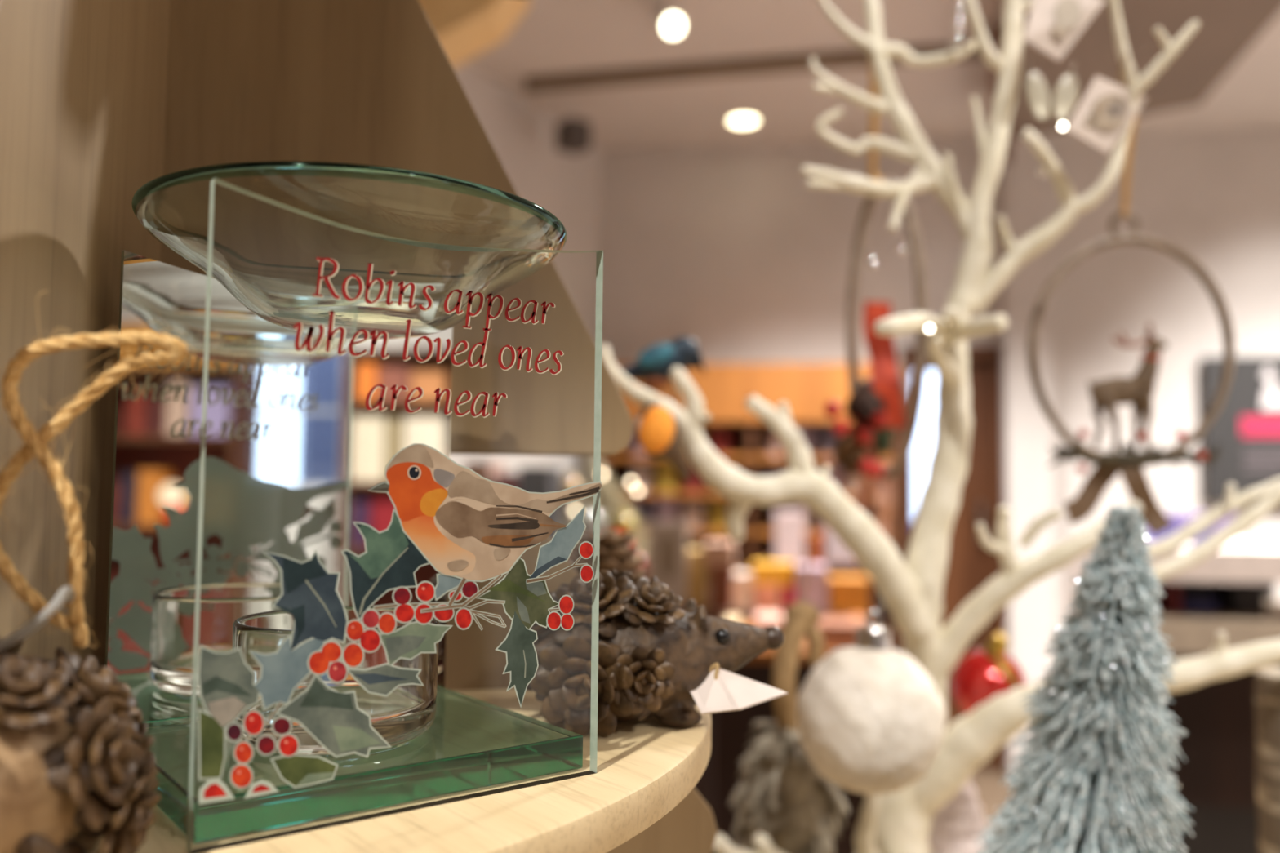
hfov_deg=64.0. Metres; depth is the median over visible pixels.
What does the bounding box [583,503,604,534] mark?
bauble
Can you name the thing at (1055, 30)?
print
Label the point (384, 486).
print
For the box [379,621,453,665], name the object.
print
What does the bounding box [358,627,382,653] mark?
print
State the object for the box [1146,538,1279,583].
countertop
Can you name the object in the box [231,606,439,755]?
candle cup
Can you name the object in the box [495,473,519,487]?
carton
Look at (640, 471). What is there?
storage jar
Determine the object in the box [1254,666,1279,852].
birch log
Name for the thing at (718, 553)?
carton
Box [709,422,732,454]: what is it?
storage jar
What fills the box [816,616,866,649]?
gift box
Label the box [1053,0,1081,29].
print
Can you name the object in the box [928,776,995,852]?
tree ornament
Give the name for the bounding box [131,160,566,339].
glass bowl
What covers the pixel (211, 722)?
print
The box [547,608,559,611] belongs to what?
print
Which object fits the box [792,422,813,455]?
storage jar
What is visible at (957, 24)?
bead
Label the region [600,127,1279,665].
wall
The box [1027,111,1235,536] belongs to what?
ring ornament
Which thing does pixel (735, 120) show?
diffuser
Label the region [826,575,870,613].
gift box
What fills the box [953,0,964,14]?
bead
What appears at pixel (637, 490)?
light
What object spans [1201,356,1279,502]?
poster
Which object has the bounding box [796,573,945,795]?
bauble
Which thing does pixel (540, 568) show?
print
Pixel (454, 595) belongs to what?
print
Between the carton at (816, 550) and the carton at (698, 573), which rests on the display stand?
the carton at (816, 550)
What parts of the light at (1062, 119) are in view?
bulb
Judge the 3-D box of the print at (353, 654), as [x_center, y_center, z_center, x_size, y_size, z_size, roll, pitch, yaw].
[-0.060,0.048,0.214,0.005,0.005,0.001,3,-4,-38]
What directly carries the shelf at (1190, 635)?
attached to the countertop at (1217, 778)
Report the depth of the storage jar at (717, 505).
4.50 m
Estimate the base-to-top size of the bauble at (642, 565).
0.056 m
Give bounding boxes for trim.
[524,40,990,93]
[990,22,1011,163]
[999,133,1056,774]
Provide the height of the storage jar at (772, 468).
0.130 m
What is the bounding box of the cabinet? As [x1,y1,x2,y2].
[713,613,869,852]
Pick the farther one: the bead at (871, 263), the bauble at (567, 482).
the bauble at (567, 482)
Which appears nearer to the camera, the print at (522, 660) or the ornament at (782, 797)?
the print at (522, 660)
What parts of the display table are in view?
panel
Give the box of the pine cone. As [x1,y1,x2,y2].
[568,532,644,577]
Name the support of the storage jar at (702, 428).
on the wall shelving at (806, 388)
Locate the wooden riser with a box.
[726,604,851,623]
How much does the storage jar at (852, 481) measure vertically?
0.130 m
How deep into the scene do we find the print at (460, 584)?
0.23 m
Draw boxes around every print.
[197,644,259,728]
[198,708,226,780]
[198,778,235,804]
[225,722,243,742]
[229,763,253,789]
[233,740,253,764]
[242,710,265,736]
[244,701,283,741]
[244,779,279,799]
[248,634,324,711]
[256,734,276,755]
[262,550,347,651]
[270,754,337,788]
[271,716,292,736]
[275,675,391,757]
[277,733,299,757]
[306,650,329,675]
[320,640,342,663]
[326,659,347,683]
[340,508,430,620]
[342,642,364,668]
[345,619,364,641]
[347,662,424,697]
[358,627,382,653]
[360,608,379,628]
[368,481,389,492]
[373,600,505,610]
[377,612,396,635]
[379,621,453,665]
[384,443,601,582]
[391,586,412,604]
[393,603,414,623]
[413,602,433,625]
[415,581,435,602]
[420,603,462,613]
[432,603,454,622]
[434,573,461,600]
[446,577,466,605]
[448,590,462,601]
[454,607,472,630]
[461,573,502,608]
[461,581,479,599]
[469,608,506,626]
[471,612,483,630]
[476,557,558,629]
[495,611,538,706]
[526,563,587,583]
[528,505,586,578]
[546,611,560,630]
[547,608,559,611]
[558,595,573,613]
[560,613,574,631]
[570,555,581,568]
[578,541,594,559]
[579,564,594,582]
[1051,26,1067,35]
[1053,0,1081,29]
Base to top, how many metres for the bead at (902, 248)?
0.009 m
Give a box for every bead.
[866,253,876,268]
[897,240,907,253]
[949,31,959,46]
[952,14,963,29]
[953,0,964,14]
[1036,162,1047,177]
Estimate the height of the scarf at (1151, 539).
0.041 m
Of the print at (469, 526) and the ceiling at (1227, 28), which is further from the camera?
the ceiling at (1227, 28)
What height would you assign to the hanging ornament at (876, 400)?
0.384 m
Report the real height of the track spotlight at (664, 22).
0.170 m
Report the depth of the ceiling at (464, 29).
2.65 m
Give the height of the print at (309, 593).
0.021 m
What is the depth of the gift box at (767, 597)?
2.70 m
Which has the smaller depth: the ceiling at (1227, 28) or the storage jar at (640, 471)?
the ceiling at (1227, 28)
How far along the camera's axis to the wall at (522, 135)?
4.46 m
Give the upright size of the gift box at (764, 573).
0.054 m
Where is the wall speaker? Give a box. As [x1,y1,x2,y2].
[555,116,591,155]
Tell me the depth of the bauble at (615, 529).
2.04 m
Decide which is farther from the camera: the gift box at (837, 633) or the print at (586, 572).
the gift box at (837, 633)
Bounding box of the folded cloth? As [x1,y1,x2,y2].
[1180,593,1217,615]
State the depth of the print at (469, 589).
0.23 m
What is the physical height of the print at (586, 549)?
0.004 m
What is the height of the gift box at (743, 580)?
0.094 m
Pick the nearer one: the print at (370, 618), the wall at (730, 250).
the print at (370, 618)
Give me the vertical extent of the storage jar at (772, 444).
0.130 m
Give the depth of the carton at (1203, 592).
2.88 m
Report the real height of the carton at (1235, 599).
0.087 m
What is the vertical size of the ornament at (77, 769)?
0.105 m
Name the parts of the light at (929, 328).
bulb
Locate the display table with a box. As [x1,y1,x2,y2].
[681,586,728,852]
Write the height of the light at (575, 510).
0.011 m
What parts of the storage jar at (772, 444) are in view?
lid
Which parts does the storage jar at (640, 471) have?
lid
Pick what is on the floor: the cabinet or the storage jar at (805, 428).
the cabinet
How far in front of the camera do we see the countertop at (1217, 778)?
2.59 m
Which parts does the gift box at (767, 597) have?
lid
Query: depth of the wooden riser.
2.68 m
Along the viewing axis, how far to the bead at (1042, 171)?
0.61 m
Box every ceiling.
[418,0,530,68]
[466,0,1279,149]
[997,0,1279,139]
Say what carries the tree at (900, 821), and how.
on the display table
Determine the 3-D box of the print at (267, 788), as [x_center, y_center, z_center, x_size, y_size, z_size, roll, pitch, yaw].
[-0.074,0.071,0.202,0.007,0.003,0.001,3,-4,-38]
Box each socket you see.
[927,319,931,326]
[1060,116,1064,124]
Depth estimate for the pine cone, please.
0.42 m
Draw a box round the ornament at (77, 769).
[0,290,213,852]
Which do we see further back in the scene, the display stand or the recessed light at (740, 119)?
the recessed light at (740, 119)
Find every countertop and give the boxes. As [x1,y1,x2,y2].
[1066,536,1279,852]
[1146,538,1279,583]
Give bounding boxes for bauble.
[561,471,581,489]
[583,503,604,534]
[610,508,636,534]
[612,525,632,547]
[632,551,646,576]
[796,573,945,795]
[948,604,1027,715]
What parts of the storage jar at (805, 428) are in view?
lid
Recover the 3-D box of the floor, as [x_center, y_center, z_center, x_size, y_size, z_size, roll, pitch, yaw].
[0.084,1.266,-0.114,10.200,0.100,9.950,0,-3,7]
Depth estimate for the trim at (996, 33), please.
3.32 m
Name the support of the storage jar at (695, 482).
on the wall shelving at (806, 388)
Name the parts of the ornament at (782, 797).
cord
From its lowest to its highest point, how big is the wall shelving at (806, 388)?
1.764 m
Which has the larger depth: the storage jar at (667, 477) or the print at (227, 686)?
the storage jar at (667, 477)
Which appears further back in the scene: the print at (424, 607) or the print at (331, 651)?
the print at (424, 607)
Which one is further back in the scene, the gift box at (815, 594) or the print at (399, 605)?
the gift box at (815, 594)
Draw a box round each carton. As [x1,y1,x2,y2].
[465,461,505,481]
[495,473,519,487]
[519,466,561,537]
[687,547,709,608]
[703,540,735,565]
[710,564,733,608]
[774,511,804,561]
[808,534,822,562]
[823,520,856,563]
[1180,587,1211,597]
[1211,582,1265,617]
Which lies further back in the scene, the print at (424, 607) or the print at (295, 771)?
the print at (424, 607)
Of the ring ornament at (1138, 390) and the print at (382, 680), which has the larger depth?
the ring ornament at (1138, 390)
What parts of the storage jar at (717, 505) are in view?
lid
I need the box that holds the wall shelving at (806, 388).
[601,362,899,650]
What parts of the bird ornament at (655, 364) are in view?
leg, leg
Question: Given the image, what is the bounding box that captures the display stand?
[762,556,885,626]
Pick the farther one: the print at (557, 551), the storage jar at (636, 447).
the storage jar at (636, 447)
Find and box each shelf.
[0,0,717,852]
[88,688,711,852]
[1155,599,1279,655]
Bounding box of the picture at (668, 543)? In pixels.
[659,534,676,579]
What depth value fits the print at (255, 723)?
0.20 m
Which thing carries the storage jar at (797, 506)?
on the wall shelving at (806, 388)
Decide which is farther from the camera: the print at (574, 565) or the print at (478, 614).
the print at (574, 565)
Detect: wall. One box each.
[449,62,600,564]
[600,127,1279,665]
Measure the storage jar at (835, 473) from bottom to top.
0.170 m
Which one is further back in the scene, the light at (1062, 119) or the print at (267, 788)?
the light at (1062, 119)
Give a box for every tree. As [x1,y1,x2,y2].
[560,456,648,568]
[601,0,1279,852]
[973,504,1194,852]
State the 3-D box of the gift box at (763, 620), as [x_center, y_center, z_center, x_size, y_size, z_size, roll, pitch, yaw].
[0.294,0.463,2.338,0.060,0.059,0.160,0,-3,7]
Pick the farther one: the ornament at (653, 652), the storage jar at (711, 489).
the storage jar at (711, 489)
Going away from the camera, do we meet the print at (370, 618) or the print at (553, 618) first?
the print at (370, 618)
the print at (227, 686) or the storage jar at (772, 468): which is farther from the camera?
the storage jar at (772, 468)
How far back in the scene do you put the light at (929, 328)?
0.55 m
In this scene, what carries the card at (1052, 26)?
hanging from the tree at (900, 821)
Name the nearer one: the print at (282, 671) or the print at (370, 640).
the print at (282, 671)
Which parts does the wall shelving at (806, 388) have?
panel, shelf, shelf, shelf, panel, panel, shelf, panel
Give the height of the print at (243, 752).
0.005 m
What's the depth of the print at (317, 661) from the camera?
0.21 m
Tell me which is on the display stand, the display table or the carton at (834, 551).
the carton at (834, 551)
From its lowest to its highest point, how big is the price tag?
0.012 m
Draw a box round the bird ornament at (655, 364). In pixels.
[620,336,706,404]
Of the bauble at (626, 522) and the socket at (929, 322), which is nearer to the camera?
the socket at (929, 322)
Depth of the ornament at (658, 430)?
0.54 m
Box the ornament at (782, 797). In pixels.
[728,508,849,852]
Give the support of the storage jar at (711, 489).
on the wall shelving at (806, 388)
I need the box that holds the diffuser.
[728,115,757,124]
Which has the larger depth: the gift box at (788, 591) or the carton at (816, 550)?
the carton at (816, 550)
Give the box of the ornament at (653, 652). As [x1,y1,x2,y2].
[526,569,784,736]
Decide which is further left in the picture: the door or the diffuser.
the diffuser
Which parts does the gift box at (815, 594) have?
lid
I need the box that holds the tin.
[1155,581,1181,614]
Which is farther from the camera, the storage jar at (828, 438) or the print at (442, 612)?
the storage jar at (828, 438)
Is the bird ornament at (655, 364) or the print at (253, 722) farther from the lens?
the bird ornament at (655, 364)
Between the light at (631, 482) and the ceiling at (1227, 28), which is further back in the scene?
the ceiling at (1227, 28)
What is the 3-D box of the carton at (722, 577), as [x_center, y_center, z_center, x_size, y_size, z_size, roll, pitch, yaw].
[0.160,0.307,1.991,0.040,0.082,0.120,0,-3,7]
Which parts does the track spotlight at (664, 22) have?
stem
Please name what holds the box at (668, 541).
on the display table
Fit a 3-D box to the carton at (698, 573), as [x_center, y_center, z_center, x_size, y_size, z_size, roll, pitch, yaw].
[0.112,0.294,1.998,0.040,0.107,0.120,0,-3,7]
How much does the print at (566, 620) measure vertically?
0.004 m
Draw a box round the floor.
[969,768,1022,851]
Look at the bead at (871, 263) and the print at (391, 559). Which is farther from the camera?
the bead at (871, 263)
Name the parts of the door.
handle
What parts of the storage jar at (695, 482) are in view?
lid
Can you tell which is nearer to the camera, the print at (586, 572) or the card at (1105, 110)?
the print at (586, 572)
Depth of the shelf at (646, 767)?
0.22 m
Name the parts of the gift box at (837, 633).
lid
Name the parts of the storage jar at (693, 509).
lid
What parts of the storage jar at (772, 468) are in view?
lid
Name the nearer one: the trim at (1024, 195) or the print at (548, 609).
the print at (548, 609)
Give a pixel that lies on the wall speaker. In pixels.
(573, 135)
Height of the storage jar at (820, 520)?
0.170 m
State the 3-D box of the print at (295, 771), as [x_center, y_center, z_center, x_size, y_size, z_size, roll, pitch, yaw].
[-0.068,0.069,0.207,0.014,0.007,0.001,3,-4,-38]
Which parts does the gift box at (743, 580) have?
lid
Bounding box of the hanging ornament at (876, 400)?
[823,58,928,539]
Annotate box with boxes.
[647,521,688,609]
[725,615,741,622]
[728,570,753,611]
[751,560,793,586]
[755,585,780,612]
[755,611,782,629]
[783,585,795,611]
[795,563,827,613]
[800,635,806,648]
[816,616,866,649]
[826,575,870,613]
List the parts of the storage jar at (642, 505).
lid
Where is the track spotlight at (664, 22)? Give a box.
[651,0,684,38]
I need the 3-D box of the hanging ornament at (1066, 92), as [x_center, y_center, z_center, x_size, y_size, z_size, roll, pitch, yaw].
[0.249,-0.197,0.600,0.015,0.034,0.005,1,-3,-1]
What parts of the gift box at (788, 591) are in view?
lid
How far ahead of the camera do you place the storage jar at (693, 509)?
4.51 m
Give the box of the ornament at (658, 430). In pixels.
[635,400,690,480]
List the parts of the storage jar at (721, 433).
lid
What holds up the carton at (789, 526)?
on the display stand
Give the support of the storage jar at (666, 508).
on the wall shelving at (806, 388)
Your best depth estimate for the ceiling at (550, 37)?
3.99 m
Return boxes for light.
[572,508,577,513]
[628,479,634,484]
[635,488,640,493]
[724,111,762,128]
[926,319,932,331]
[1060,116,1065,128]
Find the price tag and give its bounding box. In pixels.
[690,662,788,714]
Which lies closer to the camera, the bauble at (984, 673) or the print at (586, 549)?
the print at (586, 549)
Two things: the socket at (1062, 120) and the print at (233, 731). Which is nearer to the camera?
the print at (233, 731)
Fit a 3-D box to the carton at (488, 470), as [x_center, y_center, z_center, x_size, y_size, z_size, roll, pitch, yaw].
[-0.312,0.209,2.057,0.049,0.275,0.120,0,-3,7]
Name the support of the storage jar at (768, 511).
on the wall shelving at (806, 388)
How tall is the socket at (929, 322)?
0.004 m
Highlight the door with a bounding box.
[900,345,1007,772]
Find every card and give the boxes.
[1022,0,1105,61]
[1065,53,1147,153]
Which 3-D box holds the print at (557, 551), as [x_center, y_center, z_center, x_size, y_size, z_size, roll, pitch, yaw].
[-0.020,0.028,0.247,0.018,0.018,0.001,3,-4,-38]
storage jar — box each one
[629,460,651,490]
[629,496,651,527]
[630,422,645,453]
[655,497,678,521]
[656,460,678,491]
[682,462,705,491]
[682,497,705,528]
[683,426,705,454]
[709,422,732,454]
[709,461,730,491]
[709,497,730,528]
[763,502,786,529]
[764,426,786,454]
[764,462,785,476]
[791,502,813,529]
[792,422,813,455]
[818,422,841,455]
[818,461,841,489]
[818,515,823,529]
[846,471,862,493]
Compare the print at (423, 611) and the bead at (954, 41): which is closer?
the print at (423, 611)
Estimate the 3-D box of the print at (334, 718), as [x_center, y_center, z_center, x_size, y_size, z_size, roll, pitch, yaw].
[-0.063,0.060,0.211,0.025,0.019,0.001,3,-4,-38]
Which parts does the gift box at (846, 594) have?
lid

